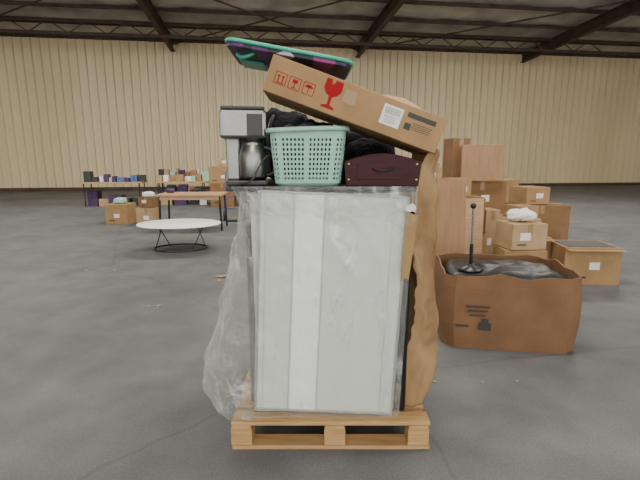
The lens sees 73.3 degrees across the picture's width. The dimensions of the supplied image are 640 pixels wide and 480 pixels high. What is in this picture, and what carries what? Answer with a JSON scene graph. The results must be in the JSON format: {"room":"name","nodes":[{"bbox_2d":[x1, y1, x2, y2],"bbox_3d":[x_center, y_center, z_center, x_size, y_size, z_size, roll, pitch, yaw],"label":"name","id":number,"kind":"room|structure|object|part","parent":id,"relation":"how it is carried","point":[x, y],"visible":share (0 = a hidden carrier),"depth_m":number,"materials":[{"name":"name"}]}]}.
{"room":"warehouse","nodes":[
{"label":"warehouse","id":0,"kind":"room"},
{"bbox_2d":[0,185,639,479],"bbox_3d":[-0.626,0.630,4.659,44.000,0.001,33.000,-2,11,-8],"label":"floor","id":1,"kind":"structure","parent":0,"point":[98,382],"depth_m":2.98,"materials":[{"name":"concrete"}]},
{"bbox_2d":[79,171,147,206],"bbox_3d":[-6.390,-1.608,13.440,1.820,1.076,0.750,-2,11,-8],"label":"folding table","id":2,"kind":"object","parent":1,"relation":"on","point":[95,198],"visible":0.89,"depth_m":13.27,"materials":[{"name":"brown wood"}]},
{"bbox_3d":[-7.151,-1.356,13.071,0.036,0.720,0.034,-2,11,-8],"label":"leg","id":3,"kind":"part","parent":2,"relation":"part of","materials":[{"name":"black plastic"}]},
{"bbox_2d":[104,202,136,223],"bbox_3d":[-4.600,-0.621,9.961,0.500,0.452,0.502,0,11,0],"label":"cardboard box","id":4,"kind":"object","parent":1,"relation":"on","point":[125,213],"visible":0.84,"depth_m":9.73,"materials":[{"name":"brown cardboard"}]},
{"bbox_2d":[113,197,126,203],"bbox_3d":[-4.602,-0.913,9.901,0.275,0.140,0.262,0,11,0],"label":"bundle","id":5,"kind":"object","parent":4,"relation":"on","point":[120,200],"visible":1,"depth_m":9.80,"materials":[{"name":"plastic"}]},
{"bbox_2d":[136,206,158,223],"bbox_3d":[-3.850,-0.539,9.671,0.420,0.402,0.402,-1,11,-6],"label":"cardboard box","id":6,"kind":"object","parent":1,"relation":"on","point":[143,214],"visible":0.64,"depth_m":9.47,"materials":[{"name":"brown cardboard"}]},
{"bbox_2d":[138,196,158,207],"bbox_3d":[-3.820,-0.854,9.611,0.340,0.222,0.302,2,11,8],"label":"cardboard box","id":7,"kind":"object","parent":6,"relation":"on","point":[148,202],"visible":0.8,"depth_m":9.47,"materials":[{"name":"brown cardboard"}]},
{"bbox_2d":[142,191,154,196],"bbox_3d":[-3.818,-1.024,9.573,0.254,0.111,0.234,0,11,0],"label":"bundle","id":8,"kind":"object","parent":7,"relation":"on","point":[144,194],"visible":1,"depth_m":9.49,"materials":[{"name":"fabric"}]},
{"bbox_2d":[136,219,220,251],"bbox_3d":[-2.330,-0.072,7.166,1.395,0.430,1.088,-1,11,-4],"label":"oval coffee table","id":9,"kind":"object","parent":1,"relation":"on","point":[166,223],"visible":1,"depth_m":7.06,"materials":[{"name":"white plastic"}]},
{"bbox_2d":[154,171,208,204],"bbox_3d":[-4.300,-1.671,13.834,1.800,1.050,0.750,-2,11,-8],"label":"folding table","id":10,"kind":"object","parent":1,"relation":"on","point":[179,178],"visible":0.74,"depth_m":13.65,"materials":[{"name":"brown wood"}]},
{"bbox_2d":[158,168,205,192],"bbox_3d":[-5.396,-2.270,16.876,1.807,1.076,0.750,-2,11,-8],"label":"folding table","id":11,"kind":"object","parent":1,"relation":"on","point":[181,187],"visible":0.42,"depth_m":16.71,"materials":[{"name":"brown wood"}]},
{"bbox_2d":[155,192,227,230],"bbox_3d":[-2.680,-0.618,9.148,1.340,0.756,0.750,-1,11,-3],"label":"wooden desk","id":12,"kind":"object","parent":1,"relation":"on","point":[176,195],"visible":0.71,"depth_m":8.78,"materials":[{"name":"brown wood"}]},
{"bbox_3d":[-3.277,-0.532,8.806,0.072,0.717,0.044,-1,11,-3],"label":"leg","id":13,"kind":"part","parent":12,"relation":"part of","materials":[{"name":"black plastic"}]},
{"bbox_3d":[-3.311,-0.653,9.434,0.072,0.717,0.044,-1,11,-3],"label":"leg","id":14,"kind":"part","parent":12,"relation":"part of","materials":[{"name":"black plastic"}]},
{"bbox_2d":[166,188,174,192],"bbox_3d":[-3.191,-1.053,9.166,0.165,0.091,0.188,0,11,0],"label":"bundle","id":15,"kind":"object","parent":12,"relation":"on","point":[169,190],"visible":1,"depth_m":9.09,"materials":[{"name":"fabric"}]},
{"bbox_3d":[-2.049,-0.544,8.870,0.072,0.717,0.044,-1,11,-3],"label":"leg","id":16,"kind":"part","parent":12,"relation":"part of","materials":[{"name":"black plastic"}]},
{"bbox_3d":[-2.083,-0.665,9.497,0.072,0.717,0.044,-1,11,-3],"label":"leg","id":17,"kind":"part","parent":12,"relation":"part of","materials":[{"name":"black plastic"}]},
{"bbox_2d":[210,184,235,206],"bbox_3d":[-3.000,-1.405,13.375,0.700,0.702,0.602,-1,11,-4],"label":"cardboard box","id":18,"kind":"object","parent":1,"relation":"on","point":[231,200],"visible":0.41,"depth_m":13.10,"materials":[{"name":"brown cardboard"}]},
{"bbox_2d":[208,167,227,183],"bbox_3d":[-3.050,-2.004,13.259,0.600,0.501,0.502,1,11,6],"label":"cardboard box","id":19,"kind":"object","parent":18,"relation":"on","point":[216,174],"visible":0.71,"depth_m":13.02,"materials":[{"name":"brown cardboard"}]},
{"bbox_2d":[217,158,226,166],"bbox_3d":[-2.900,-2.382,13.186,0.400,0.252,0.402,1,11,6],"label":"cardboard box","id":20,"kind":"object","parent":19,"relation":"on","point":[221,162],"visible":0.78,"depth_m":13.00,"materials":[{"name":"brown cardboard"}]},
{"bbox_2d":[223,171,246,220],"bbox_3d":[-2.043,-1.068,10.259,0.550,1.234,0.441,-3,11,-15],"label":"hand truck","id":21,"kind":"object","parent":1,"relation":"on","point":[245,215],"visible":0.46,"depth_m":10.32,"materials":[{"name":"blue metal"}]},
{"bbox_2d":[240,191,251,205],"bbox_3d":[-2.150,-1.468,13.566,0.600,0.752,0.602,1,11,3],"label":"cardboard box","id":22,"kind":"object","parent":1,"relation":"on","point":[244,192],"visible":0.14,"depth_m":13.30,"materials":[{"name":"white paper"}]},
{"bbox_2d":[73,261,518,381],"bbox_3d":[-1.154,0.603,4.738,3.090,0.015,5.418,-5,12,-24],"label":"paper scraps","id":23,"kind":"object","parent":1,"relation":"on","point":[224,261],"visible":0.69,"depth_m":5.33,"materials":[{"name":"paper"}]},
{"bbox_2d":[231,371,429,448],"bbox_3d":[0.055,0.909,2.797,1.036,0.157,1.150,0,11,0],"label":"wooden pallet","id":24,"kind":"object","parent":1,"relation":"on","point":[415,421],"visible":0.32,"depth_m":2.25,"materials":[{"name":"brown wood"}]},
{"bbox_2d":[203,186,417,419],"bbox_3d":[-0.083,0.273,2.466,1.100,1.201,0.756,0,11,0],"label":"wrap","id":25,"kind":"object","parent":24,"relation":"on","point":[400,363],"depth_m":2.16,"materials":[{"name":"clear plastic"}]},
{"bbox_3d":[0.433,0.034,2.077,0.070,0.349,0.006,0,11,0],"label":"cardboard corner strip","id":26,"kind":"part","parent":25,"relation":"part of","materials":[{"name":"brown cardboard"}]},
{"bbox_2d":[406,204,415,212],"bbox_3d":[0.430,-0.146,2.041,0.050,0.055,0.003,0,11,0],"label":"paper scrap","id":27,"kind":"object","parent":25,"relation":"attached to","point":[411,207],"visible":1,"depth_m":2.04,"materials":[{"name":"white paper"}]},
{"bbox_2d":[246,191,397,410],"bbox_3d":[0.015,0.276,2.555,0.790,1.175,0.734,0,11,0],"label":"boards","id":28,"kind":"object","parent":24,"relation":"on","point":[251,241],"visible":0.09,"depth_m":2.20,"materials":[{"name":"cardboard"}]},
{"bbox_2d":[226,178,414,190],"bbox_3d":[0.002,-0.330,2.503,0.905,0.022,0.920,0,11,0],"label":"tabletop","id":29,"kind":"object","parent":28,"relation":"on","point":[271,185],"visible":0.44,"depth_m":2.05,"materials":[{"name":"black plastic"}]},
{"bbox_2d":[219,106,277,185],"bbox_3d":[-0.356,-0.471,2.176,0.278,0.379,0.266,-2,11,-8],"label":"coffee maker","id":30,"kind":"object","parent":29,"relation":"on","point":[243,128],"visible":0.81,"depth_m":2.11,"materials":[{"name":"silver plastic"}]},
{"bbox_3d":[-0.384,-0.649,2.146,0.210,0.018,0.190,-2,11,-8],"label":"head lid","id":31,"kind":"part","parent":30,"relation":"part of","materials":[{"name":"black plastic"}]},
{"bbox_3d":[-0.315,-0.553,2.070,0.075,0.105,0.008,-2,11,-8],"label":"control panel","id":32,"kind":"part","parent":30,"relation":"part of","materials":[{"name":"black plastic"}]},
{"bbox_3d":[-0.288,-0.358,2.175,0.149,0.148,0.271,3,11,16],"label":"power cord","id":33,"kind":"part","parent":30,"relation":"part of","materials":[{"name":"black plastic"}]},
{"bbox_3d":[-0.245,-0.394,2.155,0.068,0.154,0.023,2,11,8],"label":"carafe handle","id":34,"kind":"part","parent":30,"relation":"part of","materials":[{"name":"black plastic"}]},
{"bbox_2d":[264,107,307,179],"bbox_3d":[-0.212,-0.609,2.710,0.352,0.447,0.334,-2,11,-10],"label":"backpack","id":35,"kind":"object","parent":29,"relation":"on","point":[275,118],"visible":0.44,"depth_m":2.60,"materials":[{"name":"fabric"}]},
{"bbox_2d":[265,126,349,185],"bbox_3d":[-0.068,-0.445,2.287,0.413,0.284,0.508,-1,11,-3],"label":"laundry basket","id":36,"kind":"object","parent":29,"relation":"on","point":[306,132],"visible":0.95,"depth_m":2.07,"materials":[{"name":"teal plastic"}]},
{"bbox_2d":[275,119,338,177],"bbox_3d":[-0.071,-0.486,2.279,0.352,0.300,0.386,-1,11,-3],"label":"pile","id":37,"kind":"object","parent":36,"relation":"in","point":[310,122],"visible":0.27,"depth_m":2.13,"materials":[{"name":"black fabric"}]},
{"bbox_2d":[263,54,447,153],"bbox_3d":[0.162,-0.656,2.164,0.856,0.440,0.402,0,11,-1],"label":"cardboard box","id":38,"kind":"object","parent":36,"relation":"on","point":[398,122],"visible":0.98,"depth_m":1.97,"materials":[{"name":"brown cardboard"}]},
{"bbox_2d":[225,37,353,79],"bbox_3d":[-0.148,-0.906,2.198,0.607,0.131,0.488,0,11,-2],"label":"bodyboard","id":39,"kind":"object","parent":38,"relation":"on","point":[250,54],"visible":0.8,"depth_m":2.00,"materials":[{"name":"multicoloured plastic"}]},
{"bbox_3d":[-0.362,-0.890,2.055,0.108,0.050,0.041,6,12,29],"label":"carry handle","id":40,"kind":"part","parent":39,"relation":"part of","materials":[{"name":"teal plastic"}]},
{"bbox_3d":[-0.354,-0.938,2.307,0.130,0.008,0.200,9,10,-4],"label":"handle plate","id":41,"kind":"part","parent":39,"relation":"part of","materials":[{"name":"teal plastic"}]},
{"bbox_2d":[333,131,394,178],"bbox_3d":[0.221,-0.562,2.784,0.523,0.328,0.440,0,11,0],"label":"duffel bag","id":42,"kind":"object","parent":29,"relation":"on","point":[351,136],"visible":0.05,"depth_m":2.59,"materials":[{"name":"fabric"}]},
{"bbox_2d":[343,138,388,170],"bbox_3d":[0.267,-0.465,2.494,0.278,0.246,0.134,0,11,0],"label":"coat","id":43,"kind":"object","parent":29,"relation":"on","point":[363,146],"visible":0.36,"depth_m":2.43,"materials":[{"name":"fabric"}]},
{"bbox_2d":[343,153,421,185],"bbox_3d":[0.310,-0.372,2.247,0.375,0.156,0.366,0,11,2],"label":"suitcase","id":44,"kind":"object","parent":29,"relation":"on","point":[383,169],"visible":1,"depth_m":2.09,"materials":[{"name":"brown leather"}]},
{"bbox_3d":[0.305,-0.338,2.092,0.260,0.088,0.004,0,11,2],"label":"trim","id":45,"kind":"part","parent":44,"relation":"part of","materials":[{"name":"brown leather"}]},
{"bbox_3d":[0.304,-0.341,2.079,0.106,0.017,0.023,0,11,2],"label":"handle","id":46,"kind":"part","parent":44,"relation":"part of","materials":[{"name":"black plastic"}]},
{"bbox_2d":[254,190,409,415],"bbox_3d":[0.042,0.343,2.176,0.779,1.189,0.030,0,11,0],"label":"glass panel","id":47,"kind":"object","parent":24,"relation":"on","point":[304,361],"visible":0.98,"depth_m":2.16,"materials":[{"name":"white glass"}]},
{"bbox_2d":[393,268,410,409],"bbox_3d":[0.432,0.471,2.270,0.055,0.900,0.080,0,11,0],"label":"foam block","id":48,"kind":"object","parent":24,"relation":"on","point":[404,315],"visible":0.43,"depth_m":2.25,"materials":[{"name":"black plastic"}]},
{"bbox_2d":[393,149,439,407],"bbox_3d":[0.571,0.166,2.572,0.248,1.382,0.836,2,11,10],"label":"cardboard sheet","id":49,"kind":"object","parent":24,"relation":"on","point":[423,321],"visible":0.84,"depth_m":2.23,"materials":[{"name":"brown cardboard"}]},
{"bbox_2d":[439,167,441,178],"bbox_3d":[3.700,-1.537,12.738,0.900,1.202,0.802,0,11,1],"label":"cardboard box","id":50,"kind":"object","parent":1,"relation":"on","point":[440,168],"visible":0.02,"depth_m":12.27,"materials":[{"name":"brown cardboard"}]},
{"bbox_2d":[434,179,465,270],"bbox_3d":[1.460,-0.051,4.827,0.340,1.257,0.139,-1,11,-6],"label":"panel","id":51,"kind":"object","parent":1,"relation":"on","point":[451,213],"visible":0.51,"depth_m":4.79,"materials":[{"name":"brown wood"}]},
{"bbox_2d":[433,234,485,275],"bbox_3d":[1.750,0.162,5.631,0.600,0.552,0.502,-1,11,-4],"label":"cardboard box","id":52,"kind":"object","parent":1,"relation":"on","point":[484,235],"visible":0.02,"depth_m":5.39,"materials":[{"name":"brown cardboard"}]},
{"bbox_2d":[466,195,485,230],"bbox_3d":[1.800,-0.339,5.535,0.500,0.452,0.452,1,11,6],"label":"cardboard box","id":53,"kind":"object","parent":52,"relation":"on","point":[471,196],"visible":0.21,"depth_m":5.32,"materials":[{"name":"brown cardboard"}]},
{"bbox_2d":[440,177,471,195],"bbox_3d":[1.720,-0.677,5.470,0.280,0.222,0.302,-2,11,-8],"label":"cardboard box","id":54,"kind":"object","parent":53,"relation":"on","point":[468,180],"visible":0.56,"depth_m":5.34,"materials":[{"name":"brown cardboard"}]},
{"bbox_2d":[465,198,483,253],"bbox_3d":[1.800,0.022,5.076,0.220,1.018,0.118,1,11,4],"label":"plywood sheet","id":55,"kind":"object","parent":1,"relation":"on","point":[479,210],"visible":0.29,"depth_m":5.04,"materials":[{"name":"brown wood"}]},
{"bbox_2d":[483,207,499,253],"bbox_3d":[2.160,0.015,5.603,0.180,0.852,0.302,-1,11,-3],"label":"cardboard box","id":56,"kind":"object","parent":1,"relation":"on","point":[492,215],"visible":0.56,"depth_m":5.42,"materials":[{"name":"brown cardboard"}]},
{"bbox_2d":[434,253,581,353],"bbox_3d":[1.547,0.495,3.714,1.059,0.624,0.848,2,11,9],"label":"cardboard box","id":57,"kind":"object","parent":1,"relation":"on","point":[522,303],"visible":0.96,"depth_m":3.35,"materials":[{"name":"brown cardboard"}]},
{"bbox_2d":[458,203,482,272],"bbox_3d":[1.250,-0.026,3.518,0.197,0.559,0.197,2,11,11],"label":"pole stand","id":58,"kind":"object","parent":57,"relation":"on","point":[470,267],"visible":0.99,"depth_m":3.51,"materials":[{"name":"black metal"}]},
{"bbox_3d":[1.231,-0.275,3.452,0.048,0.045,0.048,-2,13,0],"label":"knob","id":59,"kind":"part","parent":58,"relation":"part of","materials":[{"name":"black plastic"}]},
{"bbox_2d":[493,244,547,258],"bbox_3d":[2.250,0.329,4.900,0.450,0.502,0.402,1,11,5],"label":"cardboard box","id":60,"kind":"object","parent":1,"relation":"on","point":[497,250],"visible":0.27,"depth_m":4.68,"materials":[{"name":"brown cardboard"}]},
{"bbox_2d":[495,220,547,249],"bbox_3d":[2.250,-0.064,4.824,0.400,0.282,0.352,-1,11,-7],"label":"cardboard box","id":61,"kind":"object","parent":60,"relation":"on","point":[511,235],"visible":0.87,"depth_m":4.67,"materials":[{"name":"brown cardboard"}]},
{"bbox_2d":[506,207,536,221],"bbox_3d":[2.262,-0.286,4.810,0.315,0.154,0.242,0,11,0],"label":"bundle","id":62,"kind":"object","parent":61,"relation":"on","point":[523,214],"visible":1,"depth_m":4.75,"materials":[{"name":"fabric"}]},
{"bbox_2d":[505,201,570,239],"bbox_3d":[3.300,-0.168,6.688,0.800,0.802,0.602,1,11,5],"label":"cardboard box","id":63,"kind":"object","parent":1,"relation":"on","point":[556,215],"visible":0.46,"depth_m":6.35,"materials":[{"name":"brown cardboard"}]},
{"bbox_2d":[508,186,550,204],"bbox_3d":[3.200,-0.694,6.587,0.400,0.252,0.402,-3,11,-14],"label":"cardboard box","id":64,"kind":"object","parent":63,"relation":"on","point":[528,195],"visible":0.98,"depth_m":6.42,"materials":[{"name":"brown cardboard"}]},
{"bbox_2d":[544,236,556,258],"bbox_3d":[2.600,0.175,5.686,0.600,0.505,0.700,-2,11,-10],"label":"cardboard box","id":65,"kind":"object","parent":1,"relation":"on","point":[549,239],"visible":0.04,"depth_m":5.46,"materials":[{"name":"brown cardboard"}]},
{"bbox_2d":[500,214,540,221],"bbox_3d":[2.550,-0.196,5.613,0.500,0.222,0.402,2,11,12],"label":"cardboard box","id":66,"kind":"object","parent":65,"relation":"on","point":[502,217],"visible":0.06,"depth_m":5.44,"materials":[{"name":"brown cardboard"}]},
{"bbox_2d":[502,204,538,216],"bbox_3d":[2.600,-0.382,5.577,0.300,0.142,0.302,-3,11,-16],"label":"cardboard box","id":67,"kind":"object","parent":66,"relation":"on","point":[506,207],"visible":0.47,"depth_m":5.52,"materials":[{"name":"brown cardboard"}]},
{"bbox_2d":[503,179,518,200],"bbox_3d":[4.900,-1.239,11.981,0.900,0.902,0.802,1,11,4],"label":"cardboard box","id":68,"kind":"object","parent":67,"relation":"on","point":[510,182],"visible":0.2,"depth_m":11.51,"materials":[{"name":"brown cardboard"}]},
{"bbox_2d":[550,240,627,284],"bbox_3d":[3.250,0.266,5.347,0.650,0.455,0.700,1,11,4],"label":"cardboard box","id":69,"kind":"object","parent":1,"relation":"on","point":[598,262],"visible":0.85,"depth_m":5.11,"materials":[{"name":"brown cardboard"}]},
{"bbox_3d":[2.300,-0.082,6.501,0.800,0.702,0.602,0,11,0],"label":"cardboard box","id":70,"kind":"object","parent":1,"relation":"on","visible":0},
{"bbox_2d":[471,181,506,212],"bbox_3d":[2.300,-0.656,6.390,0.700,0.452,0.502,-1,11,-3],"label":"cardboard box","id":71,"kind":"object","parent":70,"relation":"on","point":[494,192],"visible":0.34,"depth_m":6.14,"materials":[{"name":"brown cardboard"}]},
{"bbox_2d":[442,138,469,177],"bbox_3d":[2.000,-1.186,6.339,0.260,0.602,0.302,-2,11,-10],"label":"cardboard box","id":72,"kind":"object","parent":71,"relation":"on","point":[451,167],"visible":0.83,"depth_m":6.21,"materials":[{"name":"brown cardboard"}]},
{"bbox_2d":[460,145,504,180],"bbox_3d":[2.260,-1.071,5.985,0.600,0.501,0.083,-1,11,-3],"label":"cardboard box","id":73,"kind":"object","parent":71,"relation":"on","point":[478,162],"visible":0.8,"depth_m":5.96,"materials":[{"name":"brown cardboard"}]},
{"bbox_3d":[1.750,-0.418,7.454,0.500,1.002,0.502,0,11,0],"label":"cardboard box","id":74,"kind":"object","parent":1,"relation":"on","visible":0},
{"bbox_2d":[435,163,438,178],"bbox_3d":[1.750,-1.115,7.320,0.400,0.402,0.402,-2,11,-8],"label":"cardboard box","id":75,"kind":"object","parent":74,"relation":"on","point":[437,165],"visible":0.09,"depth_m":7.14,"materials":[{"name":"brown cardboard"}]},
{"bbox_2d":[0,36,639,187],"bbox_3d":[-2.973,-5.665,20.028,43.885,6.550,0.103,-2,11,-8],"label":"wall","id":76,"kind":"structure","parent":0,"point":[69,108],"depth_m":19.80,"materials":[{"name":"beige metal"}]},
{"bbox_2d":[0,32,639,58],"bbox_3d":[-2.902,-8.844,19.323,44.000,0.140,0.143,-2,11,-8],"label":"strut","id":77,"kind":"object","parent":76,"relation":"attached to","point":[9,34],"visible":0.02,"depth_m":19.62,"materials":[{"name":"orange metal"}]},
{"bbox_2d":[0,182,639,191],"bbox_3d":[-2.902,-2.510,20.543,44.001,0.160,0.075,-2,11,-8],"label":"baseboard","id":78,"kind":"structure","parent":76,"relation":"attached to","point":[620,183],"depth_m":19.75,"materials":[{"name":"orange metal"}]},
{"bbox_3d":[-13.097,-6.047,1.537,0.200,0.450,32.945,-2,8,-8],"label":"rafter","id":79,"kind":"object","parent":76,"relation":"attached to","visible":0},
{"bbox_2d":[0,0,41,15],"bbox_3d":[-10.443,-8.002,14.858,11.282,0.431,0.060,6,12,29],"label":"rod","id":80,"kind":"object","parent":79,"relation":"attached to","point":[36,1],"visible":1,"depth_m":14.72,"materials":[{"name":"orange metal"}]},
{"bbox_2d":[0,0,639,52],"bbox_3d":[-0.626,-6.797,3.229,44.000,1.935,33.000,-2,11,-8],"label":"ceiling","id":81,"kind":"structure","parent":0,"point":[430,12],"depth_m":16.73,"materials":[{"name":"brown metal"}]},
{"bbox_2d":[0,0,639,32],"bbox_3d":[-2.422,-8.412,15.927,44.001,0.180,0.095,-2,11,-8],"label":"purlin","id":82,"kind":"object","parent":81,"relation":"attached to","point":[2,2],"visible":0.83,"depth_m":16.18,"materials":[{"name":"orange metal"}]},
{"bbox_2d":[0,19,639,46],"bbox_3d":[-2.658,-8.638,17.598,44.001,0.180,0.099,-2,11,-8],"label":"purlin","id":83,"kind":"object","parent":81,"relation":"attached to","point":[26,21],"visible":0.42,"depth_m":17.80,"materials":[{"name":"orange metal"}]},
{"bbox_2d":[0,34,639,57],"bbox_3d":[-2.895,-8.865,19.269,44.001,0.180,0.099,-2,11,-8],"label":"purlin","id":84,"kind":"object","parent":81,"relation":"attached to","point":[0,34],"visible":0.02,"depth_m":19.67,"materials":[{"name":"orange metal"}]},
{"bbox_2d":[333,0,639,15],"bbox_3d":[-2.185,-8.185,14.257,44.001,0.180,0.099,-2,11,-8],"label":"purlin","id":85,"kind":"object","parent":81,"relation":"attached to","point":[414,2],"visible":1,"depth_m":15.41,"materials":[{"name":"orange metal"}]},
{"bbox_3d":[-22.344,-2.179,0.869,0.100,6.950,32.725,-2,11,-8],"label":"wall","id":86,"kind":"structure","parent":0,"visible":0},
{"bbox_2d":[136,0,175,51],"bbox_3d":[-4.184,-6.284,2.767,0.200,2.164,32.923,-2,11,-8],"label":"rafter","id":87,"kind":"object","parent":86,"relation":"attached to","point":[146,6],"visible":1,"depth_m":15.71,"materials":[{"name":"orange metal"}]},
{"bbox_2d":[172,0,347,44],"bbox_3d":[-1.877,-8.230,16.040,10.732,0.431,0.060,7,13,31],"label":"rod","id":88,"kind":"object","parent":87,"relation":"attached to","point":[340,0],"visible":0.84,"depth_m":15.97,"materials":[{"name":"orange metal"}]},
{"bbox_2d":[0,15,639,44],"bbox_3d":[-2.589,-8.454,17.130,44.000,0.110,0.103,-2,11,-8],"label":"roof frame","id":89,"kind":"object","parent":86,"relation":"attached to","point":[2,16],"visible":1,"depth_m":17.31,"materials":[{"name":"black metal"}]},
{"bbox_2d":[0,29,639,54],"bbox_3d":[-2.589,-8.012,17.215,44.000,0.100,0.095,-2,11,-8],"label":"truss","id":90,"kind":"object","parent":86,"relation":"attached to","point":[1,30],"visible":0.83,"depth_m":17.52,"materials":[{"name":"orange metal"}]},
{"bbox_2d":[355,0,405,57],"bbox_3d":[4.035,-6.503,3.902,0.200,2.164,32.923,-2,11,-8],"label":"rafter","id":91,"kind":"object","parent":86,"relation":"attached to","point":[390,9],"visible":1,"depth_m":16.08,"materials":[{"name":"orange metal"}]},
{"bbox_2d":[213,0,357,50],"bbox_3d":[-1.877,-8.230,16.040,0.060,0.431,10.732,10,15,42],"label":"rod","id":92,"kind":"object","parent":91,"relation":"attached to","point":[227,4],"visible":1,"depth_m":16.18,"materials":[{"name":"orange metal"}]},
{"bbox_2d":[366,0,637,49],"bbox_3d":[6.342,-8.448,17.175,10.732,0.431,0.060,7,13,31],"label":"rod","id":93,"kind":"object","parent":91,"relation":"attached to","point":[627,0],"visible":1,"depth_m":16.41,"materials":[{"name":"orange metal"}]},
{"bbox_2d":[520,0,639,62],"bbox_3d":[12.254,-6.721,5.036,0.200,2.164,32.923,-2,11,-8],"label":"rafter","id":94,"kind":"object","parent":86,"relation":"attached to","point":[624,10],"visible":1,"depth_m":16.86,"materials":[{"name":"orange metal"}]}
]}

